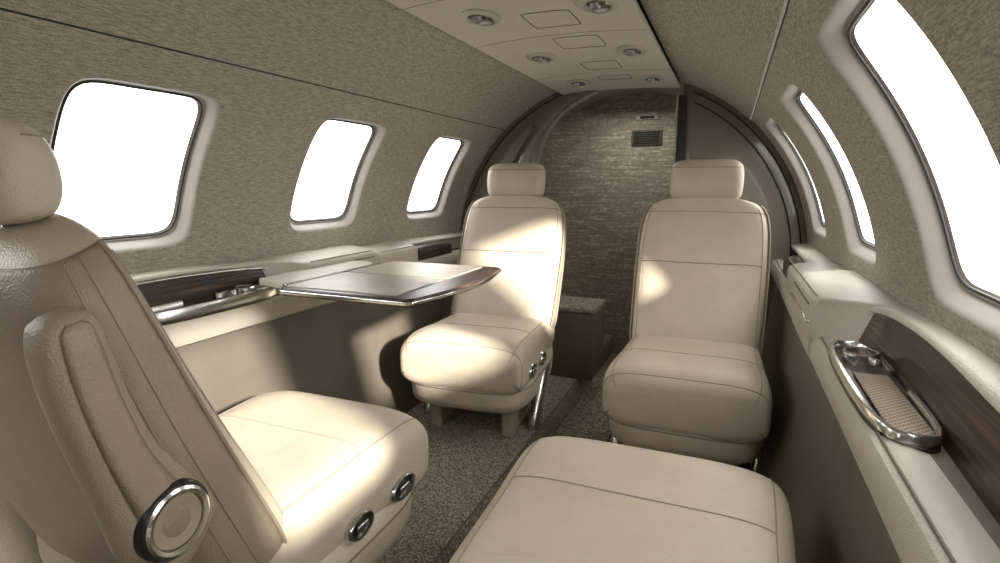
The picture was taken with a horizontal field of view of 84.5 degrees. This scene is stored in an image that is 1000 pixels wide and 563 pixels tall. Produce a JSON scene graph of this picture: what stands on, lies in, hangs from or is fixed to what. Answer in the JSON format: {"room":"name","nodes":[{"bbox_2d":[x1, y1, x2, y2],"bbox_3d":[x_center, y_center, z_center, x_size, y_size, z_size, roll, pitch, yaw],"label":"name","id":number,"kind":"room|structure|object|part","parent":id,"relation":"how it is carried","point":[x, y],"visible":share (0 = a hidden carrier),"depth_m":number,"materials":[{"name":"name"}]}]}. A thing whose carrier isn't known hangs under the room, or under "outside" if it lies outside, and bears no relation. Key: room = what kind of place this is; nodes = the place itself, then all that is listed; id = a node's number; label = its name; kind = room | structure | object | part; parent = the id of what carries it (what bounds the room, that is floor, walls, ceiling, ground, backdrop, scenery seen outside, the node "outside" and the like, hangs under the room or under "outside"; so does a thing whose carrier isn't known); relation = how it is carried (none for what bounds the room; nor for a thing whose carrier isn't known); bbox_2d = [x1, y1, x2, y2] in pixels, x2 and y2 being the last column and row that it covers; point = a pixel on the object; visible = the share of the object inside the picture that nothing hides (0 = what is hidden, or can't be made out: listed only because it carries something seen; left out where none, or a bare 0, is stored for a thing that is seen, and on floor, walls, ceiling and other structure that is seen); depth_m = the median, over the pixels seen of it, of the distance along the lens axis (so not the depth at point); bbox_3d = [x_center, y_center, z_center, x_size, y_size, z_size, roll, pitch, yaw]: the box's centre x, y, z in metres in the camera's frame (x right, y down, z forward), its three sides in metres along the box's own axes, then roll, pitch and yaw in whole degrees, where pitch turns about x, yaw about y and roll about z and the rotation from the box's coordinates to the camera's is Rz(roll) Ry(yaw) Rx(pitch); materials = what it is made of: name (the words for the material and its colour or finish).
{"room":"aircraft cabin","nodes":[
{"label":"aircraft cabin","id":0,"kind":"room"},
{"bbox_2d":[0,10,504,562],"bbox_3d":[-0.704,0.136,1.254,0.252,1.197,4.300,4,11,22],"label":"wall","id":1,"kind":"structure","parent":0,"point":[256,131],"depth_m":1.44,"materials":[{"name":"fabric"}]},
{"bbox_2d":[51,80,202,239],"bbox_3d":[-0.767,-0.238,1.143,0.153,0.306,0.283,4,11,22],"label":"gasket","id":2,"kind":"object","parent":1,"relation":"attached to","point":[74,86],"visible":0.74,"depth_m":1.15,"materials":[{"name":"grey rubber"}]},
{"bbox_2d":[0,7,503,129],"bbox_3d":[-0.591,-0.460,1.102,0.029,0.029,4.300,4,11,22],"label":"trim","id":3,"kind":"structure","parent":1,"relation":"attached to","point":[3,9],"depth_m":1.07,"materials":[{"name":"black"}]},
{"bbox_2d":[130,231,461,348],"bbox_3d":[-0.856,0.104,1.005,0.154,0.166,3.740,4,11,22],"label":"ledge","id":4,"kind":"object","parent":1,"relation":"attached to","point":[193,304],"visible":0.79,"depth_m":1.41,"materials":[{"name":"plastic"}]},
{"bbox_3d":[-0.801,0.019,1.170,0.031,0.021,0.792,4,11,22],"label":"trim","id":5,"kind":"part","parent":4,"relation":"part of","materials":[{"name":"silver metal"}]},
{"bbox_2d":[150,284,278,325],"bbox_3d":[-0.700,0.054,1.326,0.078,0.032,0.420,4,11,22],"label":"tray","id":6,"kind":"object","parent":4,"relation":"on","point":[214,303],"depth_m":1.32,"materials":[{"name":"silver metal"}]},
{"bbox_2d":[259,261,501,306],"bbox_3d":[-0.312,-0.004,1.466,0.549,0.032,0.508,4,11,22],"label":"folding table","id":7,"kind":"object","parent":4,"relation":"attached to","point":[393,283],"visible":1,"depth_m":1.36,"materials":[{"name":"brown wood"}]},
{"bbox_2d":[291,119,374,222],"bbox_3d":[-0.520,-0.341,1.730,0.153,0.306,0.283,4,11,22],"label":"gasket","id":8,"kind":"object","parent":1,"relation":"attached to","point":[330,119],"visible":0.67,"depth_m":1.81,"materials":[{"name":"grey rubber"}]},
{"bbox_2d":[407,137,462,212],"bbox_3d":[-0.273,-0.445,2.317,0.153,0.306,0.283,4,11,22],"label":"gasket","id":9,"kind":"structure","parent":1,"relation":"attached to","point":[440,137],"depth_m":2.41,"materials":[{"name":"grey rubber"}]},
{"bbox_2d":[0,0,556,129],"bbox_3d":[-0.567,-0.481,0.785,0.280,0.177,3.750,4,11,22],"label":"ceiling panel","id":10,"kind":"object","parent":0,"point":[377,49],"visible":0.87,"depth_m":1.27,"materials":[{"name":"fabric"}]},
{"bbox_2d":[461,90,597,230],"bbox_3d":[0.109,-0.267,2.592,0.658,1.267,0.095,4,11,22],"label":"panel","id":11,"kind":"object","parent":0,"point":[545,117],"depth_m":2.50,"materials":[{"name":"grey plastic"}]},
{"bbox_2d":[467,94,561,209],"bbox_3d":[0.073,-0.503,2.554,0.548,0.713,0.006,4,11,22],"label":"bead","id":12,"kind":"object","parent":11,"relation":"attached to","point":[561,94],"visible":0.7,"depth_m":2.55,"materials":[{"name":"black plastic"}]},
{"bbox_3d":[0.077,-0.612,2.509,0.160,0.195,0.030,4,11,22],"label":"magazine strip","id":13,"kind":"part","parent":11,"relation":"part of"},
{"bbox_2d":[383,334,747,562],"bbox_3d":[-0.104,0.709,1.103,1.440,0.140,4.300,4,11,22],"label":"floor","id":14,"kind":"structure","parent":0,"point":[468,454],"depth_m":1.70,"materials":[{"name":"carpet"}]},
{"bbox_2d":[0,116,428,562],"bbox_3d":[-0.481,0.218,0.922,0.525,0.892,0.705,4,11,22],"label":"seat","id":15,"kind":"object","parent":14,"relation":"on","point":[112,450],"visible":1,"depth_m":0.60,"materials":[{"name":"beige leather"}]},
{"bbox_3d":[-0.375,0.172,0.565,0.046,0.315,0.152,4,11,22],"label":"stowed armrest","id":16,"kind":"part","parent":15,"relation":"part of","materials":[{"name":"leather"}]},
{"bbox_2d":[0,213,282,526],"bbox_3d":[-0.543,0.171,0.760,0.433,0.542,0.308,4,11,22],"label":"cushion","id":17,"kind":"object","parent":15,"relation":"on","point":[50,262],"depth_m":0.59,"materials":[{"name":"beige leather"}]},
{"bbox_2d":[36,391,427,562],"bbox_3d":[-0.450,0.384,1.027,0.442,0.189,0.542,4,11,22],"label":"cushion","id":18,"kind":"object","parent":15,"relation":"on","point":[341,476],"depth_m":0.99,"materials":[{"name":"beige leather"}]},
{"bbox_3d":[-0.239,0.425,0.956,0.006,0.012,0.030,4,11,22],"label":"control lever","id":19,"kind":"part","parent":15,"relation":"part of","materials":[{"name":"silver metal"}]},
{"bbox_3d":[-0.187,0.403,1.078,0.006,0.012,0.030,4,11,22],"label":"control lever","id":20,"kind":"part","parent":15,"relation":"part of","materials":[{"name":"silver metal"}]},
{"bbox_2d":[400,163,565,438],"bbox_3d":[-0.028,0.024,1.989,0.434,0.905,0.675,3,11,18],"label":"seat","id":21,"kind":"object","parent":14,"relation":"on","point":[493,353],"visible":0.98,"depth_m":2.01,"materials":[{"name":"beige leather"}]},
{"bbox_3d":[-0.214,0.442,1.914,0.056,0.106,0.078,3,11,18],"label":"leg","id":22,"kind":"part","parent":21,"relation":"part of","materials":[{"name":"beige paint"}]},
{"bbox_3d":[-0.172,0.460,2.045,0.030,0.020,0.320,3,11,18],"label":"rail","id":23,"kind":"part","parent":21,"relation":"part of","materials":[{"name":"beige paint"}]},
{"bbox_2d":[400,313,554,394],"bbox_3d":[-0.049,0.224,1.960,0.421,0.186,0.542,3,11,18],"label":"cushion","id":24,"kind":"object","parent":21,"relation":"on","point":[459,353],"depth_m":1.74,"materials":[{"name":"beige leather"}]},
{"bbox_2d":[453,196,562,323],"bbox_3d":[0.029,-0.064,2.146,0.412,0.533,0.308,3,11,18],"label":"cushion","id":25,"kind":"object","parent":21,"relation":"on","point":[521,236],"depth_m":2.11,"materials":[{"name":"beige leather"}]},
{"bbox_3d":[0.033,0.457,1.833,0.056,0.106,0.078,3,11,18],"label":"leg","id":26,"kind":"part","parent":21,"relation":"part of","materials":[{"name":"beige paint"}]},
{"bbox_3d":[0.075,0.474,1.964,0.030,0.020,0.320,3,11,18],"label":"rail","id":27,"kind":"part","parent":21,"relation":"part of","materials":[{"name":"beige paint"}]},
{"bbox_2d":[431,379,577,562],"bbox_3d":[-0.300,0.684,0.852,0.006,0.006,3.700,4,11,22],"label":"strip","id":28,"kind":"object","parent":14,"relation":"on","point":[551,412],"visible":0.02,"depth_m":1.52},
{"bbox_2d":[550,296,605,380],"bbox_3d":[0.297,0.242,2.456,0.300,0.313,0.230,4,11,22],"label":"storage cabinet","id":29,"kind":"object","parent":14,"relation":"on","point":[577,345],"visible":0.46,"depth_m":2.34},
{"bbox_2d":[449,436,795,562],"bbox_3d":[0.081,0.507,0.568,0.469,0.445,1.022,4,11,22],"label":"seat","id":30,"kind":"object","parent":14,"relation":"on","point":[565,499],"visible":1,"depth_m":0.79,"materials":[{"name":"beige leather"}]},
{"bbox_2d":[474,556,553,562],"bbox_3d":[0.043,0.422,0.459,0.445,0.324,0.542,4,-19,22],"label":"cushion","id":31,"kind":"object","parent":30,"relation":"on","point":[495,559],"depth_m":0.69,"materials":[{"name":"beige leather"}]},
{"bbox_2d":[602,159,771,472],"bbox_3d":[0.590,0.079,1.673,0.434,0.905,0.675,4,11,22],"label":"seat","id":32,"kind":"object","parent":14,"relation":"on","point":[690,379],"visible":0.99,"depth_m":1.73,"materials":[{"name":"beige leather"}]},
{"bbox_2d":[602,335,771,443],"bbox_3d":[0.565,0.280,1.646,0.421,0.186,0.542,4,11,22],"label":"cushion","id":33,"kind":"object","parent":32,"relation":"on","point":[666,389],"depth_m":1.43,"materials":[{"name":"beige leather"}]},
{"bbox_2d":[632,197,767,350],"bbox_3d":[0.659,-0.008,1.825,0.412,0.533,0.308,4,11,22],"label":"cushion","id":34,"kind":"object","parent":32,"relation":"on","point":[701,269],"depth_m":1.80,"materials":[{"name":"beige leather"}]},
{"bbox_2d":[540,93,676,352],"bbox_3d":[0.711,-0.273,2.928,1.550,1.421,0.040,4,11,22],"label":"wall","id":35,"kind":"structure","parent":0,"point":[604,185],"depth_m":2.94,"materials":[{"name":"fabric"}]},
{"bbox_2d":[631,130,661,145],"bbox_3d":[0.746,-0.732,2.800,0.150,0.075,0.017,4,11,22],"label":"air vent","id":36,"kind":"object","parent":35,"relation":"in","point":[639,137],"visible":1,"depth_m":2.79,"materials":[{"name":"black"}]},
{"bbox_2d":[636,115,658,119],"bbox_3d":[0.746,-0.831,2.783,0.110,0.022,0.016,4,11,22],"label":"exit sign","id":37,"kind":"object","parent":35,"relation":"attached to","point":[638,117],"visible":1,"depth_m":2.78,"materials":[{"name":"beige"}]},
{"bbox_2d":[555,0,788,124],"bbox_3d":[-0.104,-0.530,0.885,1.151,0.255,4.300,4,11,22],"label":"ceiling","id":38,"kind":"structure","parent":0,"point":[723,49],"depth_m":1.34,"materials":[{"name":"fabric"}]},
{"bbox_2d":[388,0,678,94],"bbox_3d":[-0.210,-0.514,0.630,0.484,0.017,3.750,4,11,22],"label":"panel","id":39,"kind":"object","parent":38,"relation":"attached to","point":[445,14],"visible":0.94,"depth_m":1.51,"materials":[{"name":"plastic"}]},
{"bbox_2d":[404,0,442,9],"bbox_3d":[0.007,-0.602,1.144,0.480,0.014,0.002,4,11,22],"label":"cross seam","id":40,"kind":"object","parent":39,"relation":"attached to","point":[439,0],"visible":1,"depth_m":1.22,"materials":[{"name":"beige"}]},
{"bbox_2d":[386,0,562,94],"bbox_3d":[-0.434,-0.524,0.722,0.007,0.007,3.750,4,11,22],"label":"bead","id":41,"kind":"object","parent":39,"relation":"attached to","point":[386,0],"visible":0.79,"depth_m":1.49,"materials":[{"name":"plastic"}]},
{"bbox_2d":[460,9,500,25],"bbox_3d":[-0.047,-0.630,1.326,0.090,0.020,0.130,4,11,22],"label":"air vent","id":42,"kind":"object","parent":39,"relation":"attached to","point":[477,17],"visible":1,"depth_m":1.30,"materials":[{"name":"beige plastic"}]},
{"bbox_2d":[468,15,485,19],"bbox_3d":[-0.055,-0.630,1.305,0.042,0.010,0.042,4,11,22],"label":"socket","id":43,"kind":"object","parent":42,"relation":"attached to","point":[470,17],"depth_m":1.30,"materials":[{"name":"silver metal"}]},
{"bbox_2d":[476,17,493,25],"bbox_3d":[-0.037,-0.638,1.350,0.045,0.011,0.045,-1,10,-6],"label":"lamp","id":44,"kind":"object","parent":42,"relation":"on","point":[488,21],"depth_m":1.34,"materials":[{"name":"grey"}]},
{"bbox_2d":[526,52,555,62],"bbox_3d":[0.129,-0.704,1.745,0.090,0.020,0.130,4,11,22],"label":"air vent","id":45,"kind":"object","parent":39,"relation":"attached to","point":[540,57],"visible":0.99,"depth_m":1.72,"materials":[{"name":"beige plastic"}]},
{"bbox_2d":[538,57,549,62],"bbox_3d":[0.139,-0.711,1.768,0.045,0.011,0.045,-8,13,-39],"label":"lamp","id":46,"kind":"object","parent":45,"relation":"on","point":[545,60],"depth_m":1.76,"materials":[{"name":"grey metal"}]},
{"bbox_2d":[520,10,580,28],"bbox_3d":[0.126,-0.644,1.350,0.124,0.005,0.134,4,11,22],"label":"access cover","id":47,"kind":"object","parent":39,"relation":"attached to","point":[551,10],"visible":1,"depth_m":1.33,"materials":[{"name":"beige plastic"}]},
{"bbox_2d":[476,30,624,47],"bbox_3d":[0.152,-0.663,1.490,0.480,0.014,0.002,4,11,22],"label":"cross seam","id":48,"kind":"object","parent":39,"relation":"attached to","point":[607,30],"visible":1,"depth_m":1.49,"materials":[{"name":"beige"}]},
{"bbox_2d":[566,79,589,86],"bbox_3d":[0.309,-0.779,2.173,0.090,0.020,0.130,4,11,22],"label":"air vent","id":49,"kind":"object","parent":39,"relation":"attached to","point":[577,82],"visible":1,"depth_m":2.14,"materials":[{"name":"beige"}]},
{"bbox_2d":[552,35,606,48],"bbox_3d":[0.227,-0.681,1.565,0.134,0.006,0.134,4,11,22],"label":"access cover","id":50,"kind":"object","parent":39,"relation":"attached to","point":[582,35],"visible":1,"depth_m":1.54,"materials":[{"name":"beige plastic"}]},
{"bbox_2d":[577,0,617,13],"bbox_3d":[0.216,-0.608,1.220,0.090,0.020,0.130,4,11,22],"label":"air vent","id":51,"kind":"object","parent":39,"relation":"attached to","point":[588,6],"visible":1,"depth_m":1.21,"materials":[{"name":"beige plastic"}]},
{"bbox_2d":[586,0,604,5],"bbox_3d":[0.208,-0.609,1.198,0.042,0.010,0.042,4,11,22],"label":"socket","id":52,"kind":"object","parent":51,"relation":"attached to","point":[588,2],"depth_m":1.19,"materials":[{"name":"silver metal"}]},
{"bbox_2d":[590,5,609,13],"bbox_3d":[0.227,-0.616,1.243,0.045,0.011,0.045,-8,13,-39],"label":"lamp","id":53,"kind":"object","parent":51,"relation":"on","point":[605,9],"depth_m":1.24,"materials":[{"name":"grey metal"}]},
{"bbox_2d":[580,60,621,69],"bbox_3d":[0.344,-0.735,1.869,0.124,0.005,0.134,4,11,22],"label":"access cover","id":54,"kind":"object","parent":39,"relation":"attached to","point":[605,60],"visible":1,"depth_m":1.85,"materials":[{"name":"beige plastic"}]},
{"bbox_2d":[597,74,631,79],"bbox_3d":[0.432,-0.772,2.078,0.124,0.005,0.084,4,11,22],"label":"access cover","id":55,"kind":"object","parent":39,"relation":"attached to","point":[624,74],"visible":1,"depth_m":2.08,"materials":[{"name":"beige plastic"}]},
{"bbox_2d":[616,45,646,55],"bbox_3d":[0.393,-0.682,1.638,0.090,0.020,0.130,4,11,22],"label":"air vent","id":56,"kind":"object","parent":39,"relation":"attached to","point":[625,50],"visible":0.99,"depth_m":1.61,"materials":[{"name":"beige"}]},
{"bbox_2d":[626,51,640,55],"bbox_3d":[0.403,-0.690,1.661,0.045,0.011,0.045,-8,13,-39],"label":"lamp","id":57,"kind":"object","parent":56,"relation":"on","point":[637,53],"depth_m":1.66,"materials":[{"name":"grey"}]},
{"bbox_2d":[640,75,664,81],"bbox_3d":[0.572,-0.758,2.066,0.090,0.020,0.130,4,11,22],"label":"air vent","id":58,"kind":"object","parent":39,"relation":"attached to","point":[646,78],"visible":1,"depth_m":2.04,"materials":[{"name":"beige"}]},
{"bbox_2d":[631,0,679,87],"bbox_3d":[0.015,-0.492,0.539,0.007,0.007,3.750,4,11,22],"label":"bead","id":59,"kind":"object","parent":39,"relation":"attached to","point":[633,1],"visible":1,"depth_m":1.47,"materials":[{"name":"plastic"}]},
{"bbox_2d":[671,95,678,197],"bbox_3d":[0.730,-0.170,2.349,0.008,1.190,0.082,4,11,22],"label":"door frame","id":60,"kind":"structure","parent":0,"point":[677,104],"depth_m":2.23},
{"bbox_2d":[683,83,806,324],"bbox_3d":[0.980,-0.188,2.254,0.499,1.228,0.068,4,11,22],"label":"panel","id":61,"kind":"object","parent":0,"point":[707,135],"visible":0.31,"depth_m":2.18,"materials":[{"name":"grey plastic"}]},
{"bbox_2d":[675,95,686,162],"bbox_3d":[0.748,-0.169,2.343,0.030,1.190,0.075,4,11,22],"label":"door frame","id":62,"kind":"structure","parent":61,"relation":"attached to","point":[681,125],"depth_m":2.23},
{"bbox_2d":[692,101,790,255],"bbox_3d":[0.956,-0.405,2.197,0.419,0.642,0.006,4,11,22],"label":"bead","id":63,"kind":"object","parent":61,"relation":"attached to","point":[734,127],"visible":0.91,"depth_m":2.16,"materials":[{"name":"black plastic"}]},
{"bbox_2d":[693,91,801,243],"bbox_3d":[0.979,-0.419,2.185,0.440,0.674,0.006,4,11,22],"label":"bead","id":64,"kind":"object","parent":61,"relation":"attached to","point":[735,115],"visible":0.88,"depth_m":2.14,"materials":[{"name":"black plastic"}]},
{"bbox_2d":[752,0,999,562],"bbox_3d":[0.495,0.222,0.765,0.252,1.197,4.300,4,11,22],"label":"wall","id":65,"kind":"structure","parent":0,"point":[910,260],"depth_m":0.86,"materials":[{"name":"fabric"}]},
{"bbox_2d":[752,0,790,118],"bbox_3d":[0.383,-0.390,0.705,0.029,0.029,4.300,4,11,22],"label":"trim","id":66,"kind":"structure","parent":65,"relation":"attached to","point":[785,13],"depth_m":1.03,"materials":[{"name":"black"}]},
{"bbox_2d":[776,124,824,225],"bbox_3d":[1.007,-0.358,1.827,0.176,0.350,0.295,4,11,22],"label":"gasket","id":67,"kind":"object","parent":65,"relation":"attached to","point":[783,134],"visible":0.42,"depth_m":1.95,"materials":[{"name":"grey rubber"}]},
{"bbox_2d":[796,91,874,247],"bbox_3d":[0.761,-0.255,1.240,0.176,0.350,0.295,4,11,22],"label":"gasket","id":68,"kind":"object","parent":65,"relation":"attached to","point":[800,92],"visible":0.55,"depth_m":1.36,"materials":[{"name":"grey rubber"}]},
{"bbox_2d":[770,243,999,562],"bbox_3d":[0.433,0.197,0.479,0.154,0.166,3.740,4,11,22],"label":"ledge","id":69,"kind":"object","parent":65,"relation":"attached to","point":[899,385],"visible":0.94,"depth_m":0.68,"materials":[{"name":"plastic"}]},
{"bbox_3d":[0.682,0.056,1.251,0.012,0.007,0.320,4,11,22],"label":"box trim","id":70,"kind":"part","parent":69,"relation":"part of","materials":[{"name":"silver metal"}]},
{"bbox_2d":[829,340,942,453],"bbox_3d":[0.553,0.150,0.816,0.078,0.020,0.420,4,11,22],"label":"tray","id":71,"kind":"object","parent":69,"relation":"on","point":[884,403],"depth_m":0.74,"materials":[{"name":"silver metal"}]},
{"bbox_2d":[847,0,999,303],"bbox_3d":[0.514,-0.151,0.653,0.176,0.350,0.295,4,11,22],"label":"gasket","id":72,"kind":"object","parent":65,"relation":"attached to","point":[849,37],"visible":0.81,"depth_m":0.77,"materials":[{"name":"grey rubber"}]}
]}

